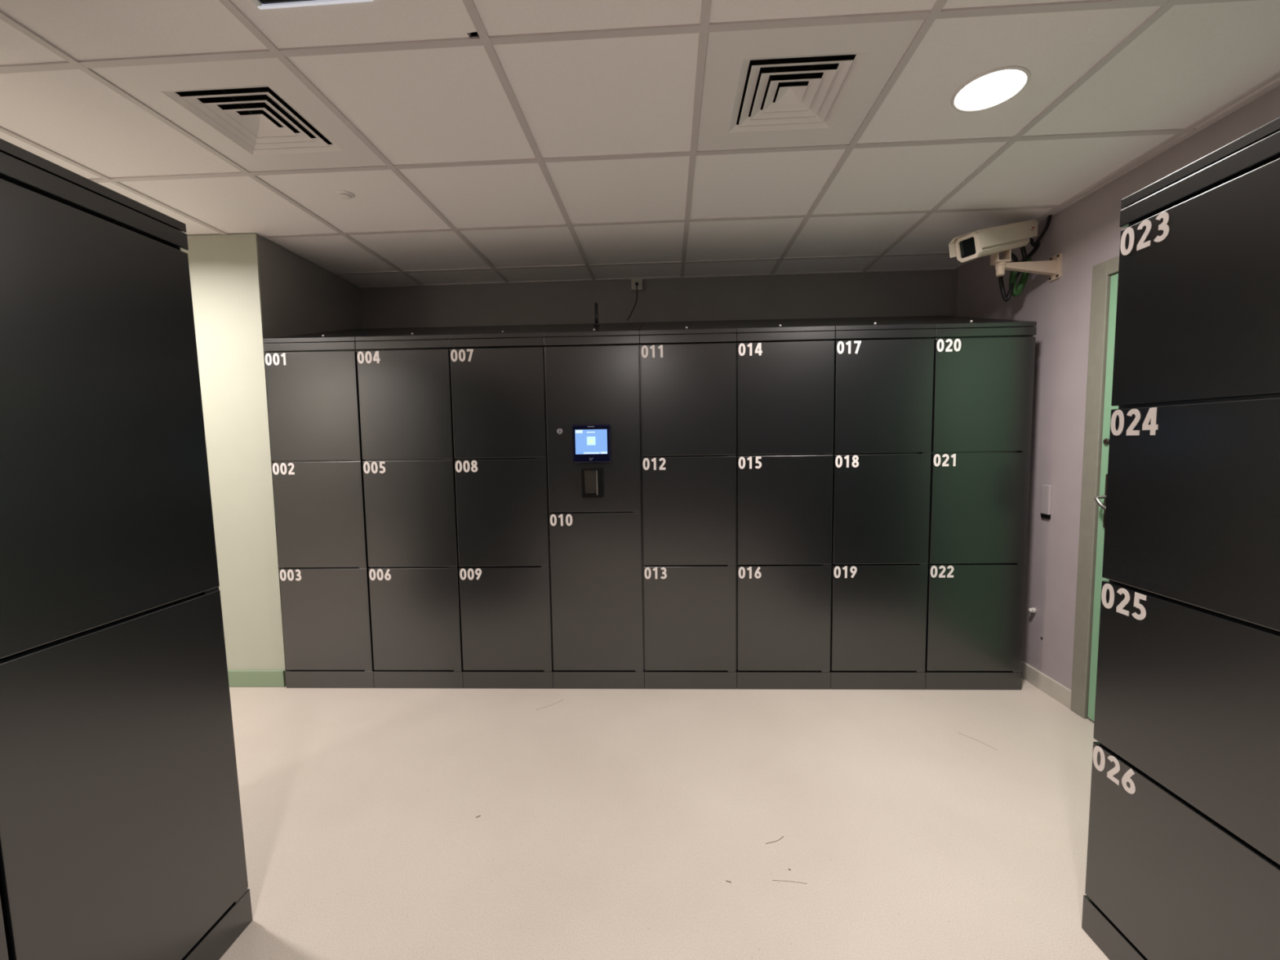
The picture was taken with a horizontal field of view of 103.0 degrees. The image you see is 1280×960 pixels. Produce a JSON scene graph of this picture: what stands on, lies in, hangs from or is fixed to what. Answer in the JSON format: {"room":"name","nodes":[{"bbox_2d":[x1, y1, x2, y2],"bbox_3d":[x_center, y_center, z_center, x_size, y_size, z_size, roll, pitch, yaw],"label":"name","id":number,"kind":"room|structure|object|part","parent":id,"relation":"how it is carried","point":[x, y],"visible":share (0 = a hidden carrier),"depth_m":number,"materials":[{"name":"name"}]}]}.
{"room":"locker room","nodes":[
{"label":"locker room","id":0,"kind":"room"},
{"bbox_2d":[181,233,286,685],"bbox_3d":[-3.073,-0.096,3.315,2.226,2.430,1.090,-1,4,2],"label":"wall","id":1,"kind":"structure","parent":0,"point":[224,273],"depth_m":2.73,"materials":[{"name":"paint"}]},
{"bbox_2d":[227,670,285,687],"bbox_3d":[-3.001,1.110,2.849,2.074,0.092,0.015,-1,4,2],"label":"baseboard","id":2,"kind":"structure","parent":1,"relation":"attached to","point":[240,678],"depth_m":2.81,"materials":[{"name":"green paint"}]},
{"bbox_2d":[359,267,955,288],"bbox_3d":[0.059,-1.372,3.460,4.051,0.008,0.020,-1,4,3],"label":"trim","id":3,"kind":"structure","parent":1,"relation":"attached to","point":[938,268],"depth_m":3.45,"materials":[{"name":"grey metal"}]},
{"bbox_2d":[256,234,362,568],"bbox_3d":[-1.965,-0.109,3.280,0.013,2.430,1.082,-1,4,2],"label":"wall","id":4,"kind":"structure","parent":0,"point":[299,296],"depth_m":2.97,"materials":[{"name":"grey paint"}]},
{"bbox_2d":[0,0,1279,287],"bbox_3d":[-1.075,-1.239,0.434,6.150,0.220,6.277,-1,4,2],"label":"ceiling","id":5,"kind":"structure","parent":0,"point":[516,140],"depth_m":1.78,"materials":[{"name":"tile"}]},
{"bbox_2d":[89,57,386,171],"bbox_3d":[-1.309,-1.317,1.748,0.574,0.180,0.574,-1,4,3],"label":"ceiling vent","id":6,"kind":"object","parent":5,"relation":"in","point":[255,113],"visible":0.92,"depth_m":1.73,"materials":[{"name":"white metal"}]},
{"bbox_2d":[251,0,373,9],"bbox_3d":[-0.824,-1.186,1.131,0.300,0.008,0.300,-1,4,4],"label":"fitting","id":7,"kind":"object","parent":5,"relation":"attached to","point":[261,4],"visible":1,"depth_m":1.27,"materials":[{"name":"white metal"}]},
{"bbox_3d":[-0.825,-1.186,1.126,0.300,0.008,0.290,-1,4,4],"label":"frame","id":8,"kind":"part","parent":7,"relation":"part of","materials":[{"name":"white metal"}]},
{"bbox_3d":[-0.824,-1.189,1.132,0.267,0.003,0.277,-1,4,4],"label":"dark panel","id":9,"kind":"part","parent":7,"relation":"part of","materials":[{"name":"black glass"}]},
{"bbox_2d":[335,190,355,199],"bbox_3d":[-1.305,-1.258,2.254,0.074,0.019,0.074,-1,4,2],"label":"sprinkler","id":10,"kind":"object","parent":5,"relation":"attached to","point":[344,194],"visible":1,"depth_m":2.24,"materials":[{"name":"white paint"}]},
{"bbox_2d":[696,19,924,151],"bbox_3d":[0.488,-1.336,1.648,0.574,0.180,0.574,-1,4,3],"label":"ceiling vent","id":11,"kind":"object","parent":5,"relation":"in","point":[810,86],"visible":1,"depth_m":1.63,"materials":[{"name":"white metal"}]},
{"bbox_2d":[951,66,1031,112],"bbox_3d":[1.125,-1.254,1.638,0.212,0.007,0.212,-1,4,2],"label":"recessed light","id":12,"kind":"object","parent":5,"relation":"in","point":[992,88],"visible":1,"depth_m":1.63,"materials":[{"name":"white paint"}]},
{"bbox_2d":[360,269,958,328],"bbox_3d":[0.156,-0.166,3.634,4.202,2.430,0.220,-1,4,2],"label":"wall","id":13,"kind":"structure","parent":0,"point":[932,292],"depth_m":3.47,"materials":[{"name":"grey paint"}]},
{"bbox_2d":[631,278,642,290],"bbox_3d":[-0.020,-1.329,3.461,0.076,0.074,0.034,-1,4,2],"label":"wall socket","id":14,"kind":"object","parent":13,"relation":"attached to","point":[633,281],"visible":0.97,"depth_m":3.45,"materials":[{"name":"grey plastic"}]},
{"bbox_2d":[626,282,638,320],"bbox_3d":[-0.050,-1.205,3.443,0.081,0.255,0.038,-1,4,2],"label":"lead","id":15,"kind":"object","parent":14,"relation":"hanging from","point":[636,283],"visible":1,"depth_m":3.44,"materials":[{"name":"black plastic"}]},
{"bbox_2d":[219,677,1109,959],"bbox_3d":[-1.038,1.343,0.613,6.450,0.102,6.550,-1,4,2],"label":"floor","id":16,"kind":"structure","parent":0,"point":[379,824],"depth_m":1.76,"materials":[{"name":"beige plastic"}]},
{"bbox_2d":[0,897,8,959],"bbox_3d":[-1.576,0.235,0.627,0.899,2.126,0.491,-1,4,2],"label":"locker","id":17,"kind":"object","parent":16,"relation":"on","point":[3,948],"visible":1,"depth_m":0.89,"materials":[{"name":"black metal"}]},
{"bbox_2d":[0,138,252,959],"bbox_3d":[-1.559,0.198,1.119,0.899,2.126,0.491,-1,4,2],"label":"locker","id":18,"kind":"object","parent":16,"relation":"on","point":[122,832],"visible":1,"depth_m":1.07,"materials":[{"name":"black metal"}]},
{"bbox_3d":[-1.590,-0.732,1.050,0.863,0.259,0.491,-1,4,2],"label":"sloping lid","id":19,"kind":"part","parent":18,"relation":"part of","materials":[{"name":"black metal"}]},
{"bbox_3d":[-1.149,-0.123,1.081,0.034,0.869,0.484,-1,4,2],"label":"door","id":20,"kind":"part","parent":18,"relation":"part of","materials":[{"name":"black metal"}]},
{"bbox_3d":[-1.120,0.734,1.144,0.034,0.852,0.484,-1,4,2],"label":"door","id":21,"kind":"part","parent":18,"relation":"part of","materials":[{"name":"black metal"}]},
{"bbox_2d":[262,327,423,688],"bbox_3d":[-1.701,0.050,3.139,0.491,2.126,0.861,-1,4,2],"label":"locker","id":22,"kind":"object","parent":16,"relation":"on","point":[312,380],"visible":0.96,"depth_m":2.72,"materials":[{"name":"black metal"}]},
{"bbox_3d":[-1.722,-0.383,2.686,0.484,0.574,0.018,-1,4,2],"label":"door","id":23,"kind":"part","parent":22,"relation":"part of","materials":[{"name":"black metal"}]},
{"bbox_3d":[-1.713,0.191,2.728,0.484,0.576,0.018,-1,4,2],"label":"door","id":24,"kind":"part","parent":22,"relation":"part of","materials":[{"name":"black metal"}]},
{"bbox_3d":[-1.705,0.762,2.771,0.484,0.571,0.018,-1,4,2],"label":"door","id":25,"kind":"part","parent":22,"relation":"part of","materials":[{"name":"black metal"}]},
{"bbox_3d":[-1.714,-0.881,3.071,0.491,0.259,0.859,-1,4,2],"label":"sloping lid","id":26,"kind":"part","parent":22,"relation":"part of","materials":[{"name":"black metal"}]},
{"bbox_2d":[355,325,495,688],"bbox_3d":[-1.208,0.044,3.122,0.491,2.126,0.861,-1,4,2],"label":"locker","id":27,"kind":"object","parent":16,"relation":"on","point":[405,376],"visible":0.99,"depth_m":2.70,"materials":[{"name":"black metal"}]},
{"bbox_3d":[-1.229,-0.388,2.668,0.484,0.574,0.018,-1,4,2],"label":"door","id":28,"kind":"part","parent":27,"relation":"part of","materials":[{"name":"black metal"}]},
{"bbox_3d":[-1.221,0.185,2.711,0.484,0.576,0.018,-1,4,2],"label":"door","id":29,"kind":"part","parent":27,"relation":"part of","materials":[{"name":"black metal"}]},
{"bbox_3d":[-1.212,0.756,2.753,0.484,0.571,0.018,-1,4,2],"label":"door","id":30,"kind":"part","parent":27,"relation":"part of","materials":[{"name":"black metal"}]},
{"bbox_3d":[-1.222,-0.887,3.054,0.491,0.259,0.859,-1,4,2],"label":"sloping lid","id":31,"kind":"part","parent":27,"relation":"part of","materials":[{"name":"black metal"}]},
{"bbox_2d":[448,324,568,688],"bbox_3d":[-0.716,0.038,3.104,0.491,2.126,0.861,-1,4,2],"label":"locker","id":32,"kind":"object","parent":16,"relation":"on","point":[498,372],"visible":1,"depth_m":2.68,"materials":[{"name":"black metal"}]},
{"bbox_3d":[-0.736,-0.394,2.651,0.484,0.574,0.018,-1,4,2],"label":"door","id":33,"kind":"part","parent":32,"relation":"part of","materials":[{"name":"black metal"}]},
{"bbox_3d":[-0.728,0.179,2.693,0.484,0.576,0.018,-1,4,2],"label":"door","id":34,"kind":"part","parent":32,"relation":"part of","materials":[{"name":"black metal"}]},
{"bbox_3d":[-0.720,0.751,2.736,0.484,0.571,0.018,-1,4,2],"label":"door","id":35,"kind":"part","parent":32,"relation":"part of","materials":[{"name":"black metal"}]},
{"bbox_3d":[-0.729,-0.893,3.036,0.491,0.259,0.859,-1,4,2],"label":"sloping lid","id":36,"kind":"part","parent":32,"relation":"part of","materials":[{"name":"black metal"}]},
{"bbox_2d":[543,322,644,688],"bbox_3d":[-0.223,0.033,3.084,0.491,2.126,0.867,-1,4,2],"label":"locker","id":37,"kind":"object","parent":16,"relation":"on","point":[593,373],"visible":0.99,"depth_m":2.67,"materials":[{"name":"black metal"}]},
{"bbox_2d":[572,423,611,462],"bbox_3d":[-0.249,-0.187,2.624,0.198,0.199,0.032,-1,4,2],"label":"terminal","id":38,"kind":"object","parent":37,"relation":"attached to","point":[591,443],"visible":1,"depth_m":2.61,"materials":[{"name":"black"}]},
{"bbox_2d":[581,468,603,497],"bbox_3d":[-0.247,0.017,2.641,0.110,0.146,0.028,-1,4,2],"label":"scanner","id":39,"kind":"object","parent":37,"relation":"attached to","point":[592,480],"visible":1,"depth_m":2.63,"materials":[{"name":"black plastic"}]},
{"bbox_3d":[-0.242,-0.256,2.644,0.484,0.863,0.018,-1,4,2],"label":"service panel","id":40,"kind":"part","parent":37,"relation":"part of","materials":[{"name":"black metal"}]},
{"bbox_3d":[-0.236,-0.898,3.019,0.491,0.259,0.859,-1,4,2],"label":"sloping lid","id":41,"kind":"part","parent":37,"relation":"part of","materials":[{"name":"black metal"}]},
{"bbox_2d":[593,302,599,326],"bbox_3d":[-0.253,-0.958,2.947,0.032,0.132,0.032,-1,4,2],"label":"tv aerial","id":42,"kind":"object","parent":37,"relation":"on","point":[596,315],"visible":1,"depth_m":2.94,"materials":[{"name":"black plastic"}]},
{"bbox_3d":[-0.253,-0.966,2.946,0.020,0.116,0.020,-1,4,2],"label":"rod","id":43,"kind":"part","parent":42,"relation":"part of","materials":[{"name":"black plastic"}]},
{"bbox_3d":[-0.229,0.602,2.708,0.484,0.858,0.018,-1,4,2],"label":"door","id":44,"kind":"part","parent":37,"relation":"part of","materials":[{"name":"black metal"}]},
{"bbox_2d":[639,320,736,688],"bbox_3d":[0.270,0.026,3.070,0.491,2.126,0.861,-1,4,2],"label":"locker","id":45,"kind":"object","parent":16,"relation":"on","point":[688,369],"visible":1,"depth_m":2.65,"materials":[{"name":"black metal"}]},
{"bbox_3d":[0.256,-0.904,3.001,0.491,0.259,0.859,-1,4,2],"label":"sloping lid","id":46,"kind":"part","parent":45,"relation":"part of","materials":[{"name":"black metal"}]},
{"bbox_3d":[0.249,-0.406,2.616,0.484,0.574,0.018,-1,4,2],"label":"door","id":47,"kind":"part","parent":45,"relation":"part of","materials":[{"name":"black metal"}]},
{"bbox_3d":[0.257,0.167,2.659,0.484,0.576,0.018,-1,4,2],"label":"door","id":48,"kind":"part","parent":45,"relation":"part of","materials":[{"name":"black metal"}]},
{"bbox_3d":[0.266,0.739,2.701,0.484,0.571,0.018,-1,4,2],"label":"door","id":49,"kind":"part","parent":45,"relation":"part of","materials":[{"name":"black metal"}]},
{"bbox_2d":[718,319,835,689],"bbox_3d":[0.762,0.021,3.052,0.491,2.126,0.861,-1,4,2],"label":"locker","id":50,"kind":"object","parent":16,"relation":"on","point":[785,367],"visible":0.97,"depth_m":2.63,"materials":[{"name":"black metal"}]},
{"bbox_3d":[0.749,-0.910,2.984,0.491,0.259,0.859,-1,4,2],"label":"sloping lid","id":51,"kind":"part","parent":50,"relation":"part of","materials":[{"name":"black metal"}]},
{"bbox_3d":[0.758,0.733,2.684,0.484,0.571,0.018,-1,4,2],"label":"door","id":52,"kind":"part","parent":50,"relation":"part of","materials":[{"name":"black metal"}]},
{"bbox_3d":[0.750,0.161,2.641,0.484,0.576,0.018,-1,4,2],"label":"door","id":53,"kind":"part","parent":50,"relation":"part of","materials":[{"name":"black metal"}]},
{"bbox_3d":[0.742,-0.412,2.598,0.484,0.574,0.018,-1,4,2],"label":"door","id":54,"kind":"part","parent":50,"relation":"part of","materials":[{"name":"black metal"}]},
{"bbox_2d":[795,317,935,689],"bbox_3d":[1.255,0.015,3.035,0.491,2.126,0.861,-1,4,2],"label":"locker","id":55,"kind":"object","parent":16,"relation":"on","point":[883,381],"visible":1,"depth_m":2.61,"materials":[{"name":"black metal"}]},
{"bbox_3d":[1.242,-0.916,2.966,0.491,0.259,0.859,-1,4,2],"label":"sloping lid","id":56,"kind":"part","parent":55,"relation":"part of","materials":[{"name":"black metal"}]},
{"bbox_3d":[1.251,0.727,2.666,0.484,0.571,0.018,-1,4,2],"label":"door","id":57,"kind":"part","parent":55,"relation":"part of","materials":[{"name":"black metal"}]},
{"bbox_3d":[1.242,0.155,2.624,0.484,0.576,0.018,-1,4,2],"label":"door","id":58,"kind":"part","parent":55,"relation":"part of","materials":[{"name":"black metal"}]},
{"bbox_3d":[1.234,-0.418,2.581,0.484,0.574,0.018,-1,4,2],"label":"door","id":59,"kind":"part","parent":55,"relation":"part of","materials":[{"name":"black metal"}]},
{"bbox_2d":[866,315,1036,689],"bbox_3d":[1.748,0.009,3.017,0.491,2.126,0.861,-1,4,2],"label":"locker","id":60,"kind":"object","parent":16,"relation":"on","point":[984,368],"visible":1,"depth_m":2.60,"materials":[{"name":"black"}]},
{"bbox_3d":[1.734,-0.922,2.949,0.491,0.259,0.859,-1,4,2],"label":"sloping lid","id":61,"kind":"part","parent":60,"relation":"part of","materials":[{"name":"black metal"}]},
{"bbox_3d":[1.744,0.721,2.649,0.484,0.571,0.018,-1,4,2],"label":"door","id":62,"kind":"part","parent":60,"relation":"part of","materials":[{"name":"black metal"}]},
{"bbox_3d":[1.735,0.150,2.606,0.484,0.576,0.018,-1,4,2],"label":"door","id":63,"kind":"part","parent":60,"relation":"part of","materials":[{"name":"black"}]},
{"bbox_3d":[1.727,-0.423,2.563,0.484,0.574,0.018,-1,4,2],"label":"door","id":64,"kind":"part","parent":60,"relation":"part of","materials":[{"name":"black"}]},
{"bbox_2d":[1081,116,1279,959],"bbox_3d":[1.594,0.159,1.031,0.861,2.126,0.491,-1,4,2],"label":"locker","id":65,"kind":"object","parent":16,"relation":"on","point":[1183,859],"visible":1,"depth_m":1.07,"materials":[{"name":"black metal"}]},
{"bbox_3d":[1.185,0.915,1.101,0.018,0.432,0.484,-1,4,2],"label":"door","id":66,"kind":"part","parent":65,"relation":"part of","materials":[{"name":"black metal"}]},
{"bbox_3d":[1.179,0.487,1.069,0.018,0.426,0.484,-1,4,2],"label":"door","id":67,"kind":"part","parent":65,"relation":"part of","materials":[{"name":"black metal"}]},
{"bbox_3d":[1.172,0.058,1.038,0.018,0.432,0.484,-1,4,2],"label":"door","id":68,"kind":"part","parent":65,"relation":"part of","materials":[{"name":"black metal"}]},
{"bbox_3d":[1.166,-0.372,1.006,0.018,0.430,0.484,-1,4,2],"label":"door","id":69,"kind":"part","parent":65,"relation":"part of","materials":[{"name":"black metal"}]},
{"bbox_3d":[1.582,-0.772,0.962,0.859,0.259,0.491,-1,4,2],"label":"sloping lid","id":70,"kind":"part","parent":65,"relation":"part of","materials":[{"name":"black metal"}]},
{"bbox_2d":[956,85,1279,721],"bbox_3d":[2.089,0.046,0.408,0.154,2.430,6.550,-1,4,2],"label":"wall","id":71,"kind":"structure","parent":0,"point":[1086,233],"depth_m":2.52,"materials":[{"name":"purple paint"}]},
{"bbox_2d":[948,214,1062,302],"bbox_3d":[1.794,-1.126,2.537,0.596,0.406,0.201,-2,4,-13],"label":"security camera","id":72,"kind":"object","parent":71,"relation":"attached to","point":[993,241],"visible":1,"depth_m":2.52,"materials":[{"name":"beige paint"}]},
{"bbox_3d":[1.939,-1.058,2.546,0.260,0.066,0.032,-1,4,2],"label":"arm","id":73,"kind":"part","parent":72,"relation":"part of","materials":[{"name":"beige paint"}]},
{"bbox_3d":[2.074,-1.062,2.541,0.010,0.120,0.072,-1,4,2],"label":"wall plate","id":74,"kind":"part","parent":72,"relation":"part of","materials":[{"name":"beige paint"}]},
{"bbox_2d":[1027,607,1036,613],"bbox_3d":[2.090,0.695,2.714,0.031,0.028,0.028,-1,4,2],"label":"door stop","id":75,"kind":"object","parent":71,"relation":"attached to","point":[1033,610],"visible":1,"depth_m":2.71,"materials":[{"name":"grey plastic"}]},
{"bbox_2d":[1040,484,1052,519],"bbox_3d":[2.088,0.112,2.616,0.014,0.172,0.058,-1,4,2],"label":"reader","id":76,"kind":"object","parent":71,"relation":"attached to","point":[1046,490],"visible":1,"depth_m":2.61,"materials":[{"name":"grey plastic"}]},
{"bbox_2d":[1021,660,1071,708],"bbox_3d":[2.112,1.028,2.990,0.016,0.088,1.112,-1,4,2],"label":"baseboard","id":77,"kind":"structure","parent":71,"relation":"attached to","point":[1046,684],"depth_m":2.61,"materials":[{"name":"grey paint"}]},
{"bbox_2d":[1070,255,1119,720],"bbox_3d":[2.034,0.112,1.845,0.068,2.086,1.080,-1,4,2],"label":"door","id":78,"kind":"structure","parent":71,"relation":"in","point":[1099,407],"depth_m":2.31,"materials":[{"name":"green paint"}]},
{"bbox_3d":[2.039,0.108,2.205,0.053,0.072,0.123,-1,4,2],"label":"handle","id":79,"kind":"part","parent":78,"relation":"part of","materials":[{"name":"silver metal"}]},
{"bbox_3d":[2.066,0.094,2.239,0.008,0.240,0.046,-1,4,2],"label":"handle plate","id":80,"kind":"part","parent":78,"relation":"part of","materials":[{"name":"silver metal"}]},
{"bbox_2d":[955,79,1279,270],"bbox_3d":[1.987,-1.164,0.286,0.022,0.008,6.182,-1,4,2],"label":"trim","id":81,"kind":"structure","parent":71,"relation":"attached to","point":[1277,83],"depth_m":1.94,"materials":[{"name":"grey metal"}]}
]}

